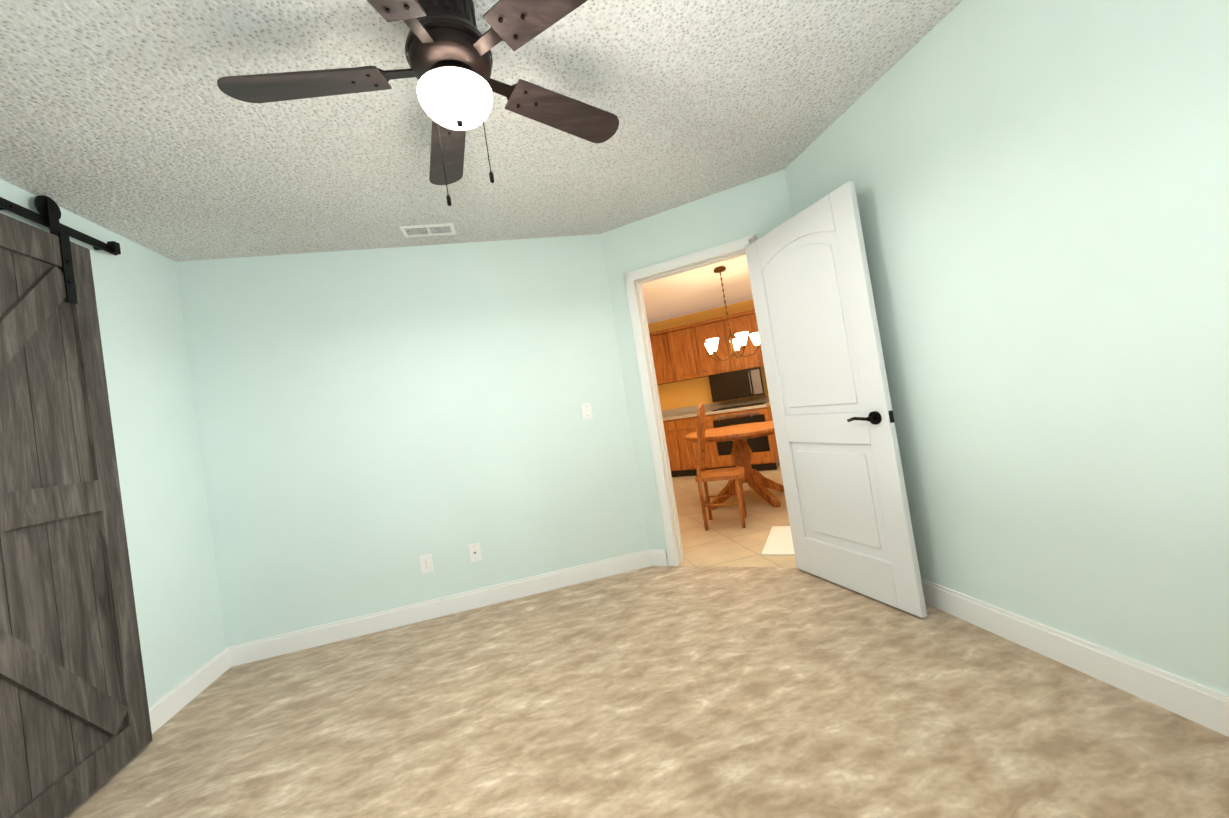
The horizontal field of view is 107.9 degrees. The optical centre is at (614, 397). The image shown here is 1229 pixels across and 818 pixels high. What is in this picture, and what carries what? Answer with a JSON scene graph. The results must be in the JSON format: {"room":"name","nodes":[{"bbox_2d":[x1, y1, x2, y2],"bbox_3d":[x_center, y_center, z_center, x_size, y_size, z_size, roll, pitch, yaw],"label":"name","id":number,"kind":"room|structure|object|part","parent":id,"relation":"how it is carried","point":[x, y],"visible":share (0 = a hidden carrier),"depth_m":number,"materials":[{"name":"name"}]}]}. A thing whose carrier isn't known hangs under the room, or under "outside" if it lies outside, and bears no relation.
{"room":"empty bedroom","nodes":[
{"label":"empty bedroom","id":0,"kind":"room"},
{"bbox_2d":[0,0,961,323],"bbox_3d":[0.621,-1.332,3.732,7.153,0.060,8.075,-8,-1,-13],"label":"ceiling","id":1,"kind":"structure","parent":0,"point":[130,120],"depth_m":1.82,"materials":[{"name":"white paint"}]},
{"bbox_2d":[217,0,618,205],"bbox_3d":[-0.509,-0.885,1.363,1.230,0.586,1.236,-8,-1,-13],"label":"ceiling fan","id":2,"kind":"object","parent":1,"relation":"hanging from","point":[448,45],"visible":1,"depth_m":1.29,"materials":[{"name":"brown wood"}]},
{"bbox_3d":[-0.472,-0.870,1.346,0.216,0.085,0.216,-8,-1,-13],"label":"globe","id":3,"kind":"part","parent":2,"relation":"part of","materials":[{"name":"white glass"}]},
{"bbox_2d":[399,223,455,236],"bbox_3d":[-1.160,-1.044,2.794,0.310,0.008,0.150,-8,-1,-13],"label":"ceiling vent","id":4,"kind":"object","parent":1,"relation":"in","point":[428,230],"visible":1,"depth_m":2.79,"materials":[{"name":"white metal"}]},
{"bbox_2d":[704,266,759,361],"bbox_3d":[1.172,-0.877,4.640,0.604,0.966,0.590,-8,-1,-13],"label":"chandelier","id":5,"kind":"object","parent":1,"relation":"hanging from","point":[711,345],"visible":1,"depth_m":4.61,"materials":[{"name":"white glass"}]},
{"bbox_2d":[0,0,1228,706],"bbox_3d":[0.812,-0.097,3.704,7.153,2.440,8.075,-8,-1,-13],"label":"wall","id":6,"kind":"structure","parent":0,"point":[322,438],"depth_m":2.13,"materials":[{"name":"teal paint"}]},
{"bbox_2d":[0,195,152,817],"bbox_3d":[-2.072,0.298,1.204,0.129,2.423,2.050,-8,-1,-13],"label":"barn door","id":7,"kind":"structure","parent":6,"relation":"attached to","point":[75,728],"depth_m":1.74,"materials":[{"name":"grey wood"}]},
{"bbox_2d":[419,554,433,573],"bbox_3d":[-1.220,1.079,2.901,0.072,0.116,0.009,-8,-1,-13],"label":"duplex electrical outlet","id":8,"kind":"object","parent":6,"relation":"attached to","point":[426,563],"visible":1,"depth_m":2.90,"materials":[{"name":"white plastic"}]},
{"bbox_2d":[468,543,481,561],"bbox_3d":[-0.926,1.030,2.965,0.072,0.116,0.015,-8,-1,-13],"label":"outlet","id":9,"kind":"object","parent":6,"relation":"attached to","point":[474,552],"visible":1,"depth_m":2.97,"materials":[{"name":"white plastic"}]},
{"bbox_2d":[581,402,592,419],"bbox_3d":[-0.197,0.097,3.178,0.072,0.116,0.016,-8,-1,-13],"label":"switch plate","id":10,"kind":"object","parent":6,"relation":"attached to","point":[586,409],"visible":1,"depth_m":3.18,"materials":[{"name":"white plastic"}]},
{"bbox_2d":[148,549,1228,736],"bbox_3d":[-0.140,1.170,1.271,3.640,0.116,3.640,-8,-1,-13],"label":"baseboard","id":11,"kind":"structure","parent":6,"relation":"attached to","point":[1205,706],"depth_m":2.14,"materials":[{"name":"white wood"}]},
{"bbox_2d":[624,234,756,565],"bbox_3d":[0.668,0.081,3.041,0.920,2.102,0.164,-9,-1,26],"label":"door frame","id":12,"kind":"structure","parent":6,"relation":"attached to","point":[635,280],"depth_m":3.16,"materials":[{"name":"white wood"}]},
{"bbox_2d":[649,314,761,384],"bbox_3d":[1.124,-0.683,6.924,1.922,0.810,1.630,-8,-1,-13],"label":"upper cabinet","id":13,"kind":"object","parent":6,"relation":"attached to","point":[680,353],"depth_m":6.70,"materials":[{"name":"brown wood"}]},
{"bbox_2d":[733,309,763,368],"bbox_3d":[1.829,-0.808,6.383,0.343,0.804,0.279,-8,-1,-13],"label":"upper cabinet","id":14,"kind":"object","parent":6,"relation":"attached to","point":[745,321],"depth_m":6.34,"materials":[{"name":"brown wood"}]},
{"bbox_2d":[745,181,926,617],"bbox_3d":[1.140,0.023,2.429,0.176,2.020,0.806,-8,-1,-13],"label":"door","id":15,"kind":"structure","parent":6,"relation":"in","point":[850,522],"depth_m":2.31,"materials":[{"name":"white wood"}]},
{"bbox_2d":[64,566,1228,817],"bbox_3d":[-0.127,1.252,1.269,3.880,0.050,3.880,-8,-1,-13],"label":"floor carpet","id":16,"kind":"object","parent":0,"point":[708,692],"visible":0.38,"depth_m":1.66,"materials":[{"name":"beige carpet"}]},
{"bbox_2d":[672,465,796,567],"bbox_3d":[1.403,1.099,4.934,4.190,0.051,4.070,-9,-1,26],"label":"floor","id":17,"kind":"structure","parent":0,"point":[726,540],"depth_m":3.84,"materials":[{"name":"tile"}]},
{"bbox_2d":[695,403,746,530],"bbox_3d":[0.924,0.575,3.966,0.400,1.089,0.430,-9,-1,18],"label":"dining chair","id":18,"kind":"object","parent":17,"relation":"on","point":[735,474],"visible":1,"depth_m":3.84,"materials":[{"name":"brown wood"}]},
{"bbox_2d":[664,405,779,476],"bbox_3d":[1.278,0.701,6.770,2.091,0.860,1.841,-8,-1,-13],"label":"base cabinet","id":19,"kind":"object","parent":17,"relation":"on","point":[682,453],"depth_m":6.40,"materials":[{"name":"brown wood"}]},
{"bbox_2d":[662,401,769,424],"bbox_3d":[1.203,0.257,6.767,2.109,0.040,1.864,-8,-1,-13],"label":"countertop","id":20,"kind":"structure","parent":19,"relation":"on","point":[720,409],"depth_m":6.46,"materials":[{"name":"beige stone"}]},
{"bbox_2d":[697,365,768,404],"bbox_3d":[1.822,-0.187,6.572,0.825,0.400,0.772,-8,-1,-13],"label":"microwave","id":21,"kind":"object","parent":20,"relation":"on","point":[730,384],"depth_m":6.39,"materials":[{"name":"black metal"}]},
{"bbox_2d":[684,421,783,509],"bbox_3d":[1.342,0.698,4.660,1.120,0.751,1.120,-8,-1,-13],"label":"dining table","id":22,"kind":"object","parent":17,"relation":"on","point":[758,482],"visible":0.67,"depth_m":4.55,"materials":[{"name":"brown wood"}]},
{"bbox_2d":[749,421,776,470],"bbox_3d":[1.941,0.695,6.105,0.343,0.640,0.279,-8,-1,-13],"label":"base cabinet","id":23,"kind":"object","parent":17,"relation":"on","point":[764,454],"depth_m":6.07,"materials":[{"name":"brown wood"}]},
{"bbox_2d":[762,526,794,554],"bbox_3d":[1.400,1.030,3.247,0.560,0.012,0.620,-9,-1,26],"label":"rug","id":24,"kind":"object","parent":17,"relation":"on","point":[779,541],"visible":0.35,"depth_m":3.25,"materials":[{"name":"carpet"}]}
]}

